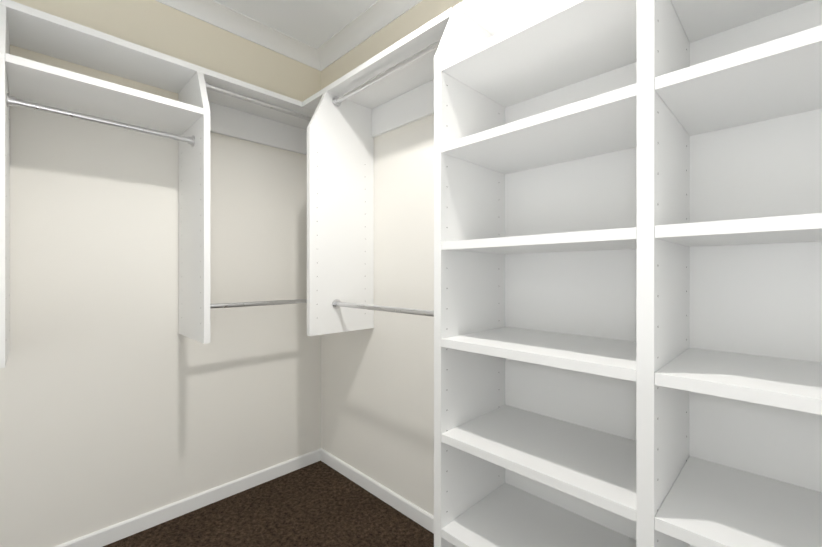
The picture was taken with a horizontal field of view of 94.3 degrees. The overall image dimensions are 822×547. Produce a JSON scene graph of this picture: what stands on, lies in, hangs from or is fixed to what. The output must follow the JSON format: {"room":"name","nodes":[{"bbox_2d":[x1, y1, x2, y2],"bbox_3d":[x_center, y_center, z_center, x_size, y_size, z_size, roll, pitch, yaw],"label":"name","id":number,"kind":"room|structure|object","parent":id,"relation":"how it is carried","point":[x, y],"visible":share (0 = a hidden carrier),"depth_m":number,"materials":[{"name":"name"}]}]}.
{"room":"walk-in closet","nodes":[
{"label":"walk-in closet","id":0,"kind":"room"},
{"bbox_2d":[0,0,320,546],"bbox_3d":[-1.587,-0.086,1.421,3.000,2.486,0.100,0,0,-45],"label":"wall","id":1,"kind":"structure","parent":0,"point":[122,399],"depth_m":1.72,"materials":[{"name":"paint"}]},
{"bbox_2d":[0,0,314,367],"bbox_3d":[-1.294,-0.298,1.374,2.448,1.170,0.377,0,0,-45],"label":"shelf","id":2,"kind":"object","parent":1,"relation":"attached to","point":[199,110],"visible":0.96,"depth_m":1.56,"materials":[{"name":"white laminate"}]},
{"bbox_2d":[55,449,318,546],"bbox_3d":[-1.536,1.122,1.393,2.770,0.070,0.013,0,0,-45],"label":"baseboard","id":3,"kind":"structure","parent":1,"relation":"attached to","point":[163,514],"depth_m":1.84,"materials":[{"name":"white wood"}]},
{"bbox_2d":[155,0,314,66],"bbox_3d":[-1.526,-1.293,1.352,2.610,0.072,0.082,0,0,-45],"label":"crown molding","id":4,"kind":"structure","parent":1,"relation":"attached to","point":[212,12],"depth_m":2.01,"materials":[{"name":"white wood"}]},
{"bbox_2d":[103,461,433,546],"bbox_3d":[-0.486,1.183,0.317,3.000,0.050,3.220,0,0,-45],"label":"floor","id":5,"kind":"structure","parent":0,"point":[319,504],"depth_m":1.78,"materials":[{"name":"carpet"}]},
{"bbox_2d":[434,0,821,546],"bbox_3d":[0.819,0.134,0.720,0.377,2.048,1.739,0,0,-45],"label":"shelving unit","id":6,"kind":"object","parent":5,"relation":"on","point":[627,273],"visible":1,"depth_m":0.99,"materials":[{"name":"white laminate"}]},
{"bbox_2d":[214,0,377,48],"bbox_3d":[-0.486,-1.353,0.315,3.000,0.050,3.220,0,0,-45],"label":"ceiling","id":7,"kind":"structure","parent":0,"point":[316,24],"depth_m":1.96,"materials":[{"name":"paint"}]},
{"bbox_2d":[321,0,464,515],"bbox_3d":[0.577,-0.086,1.304,0.100,2.486,3.120,0,0,-45],"label":"wall","id":8,"kind":"structure","parent":0,"point":[377,402],"depth_m":1.89,"materials":[{"name":"paint"}]},
{"bbox_2d":[311,0,422,70],"bbox_3d":[0.477,-1.293,1.274,0.082,0.072,3.020,0,0,-45],"label":"crown molding","id":9,"kind":"structure","parent":8,"relation":"attached to","point":[374,18],"depth_m":2.03,"materials":[{"name":"white wood"}]},
{"bbox_2d":[319,448,433,533],"bbox_3d":[-0.103,1.122,1.909,0.012,0.070,1.244,0,0,-45],"label":"baseboard","id":10,"kind":"structure","parent":8,"relation":"attached to","point":[420,516],"depth_m":1.95,"materials":[{"name":"white wood"}]},
{"bbox_2d":[302,8,452,335],"bbox_3d":[-0.142,-0.298,1.684,0.377,1.170,0.982,0,0,-45],"label":"shelf","id":11,"kind":"object","parent":8,"relation":"attached to","point":[358,109],"visible":0.81,"depth_m":1.82,"materials":[{"name":"white laminate"}]}
]}

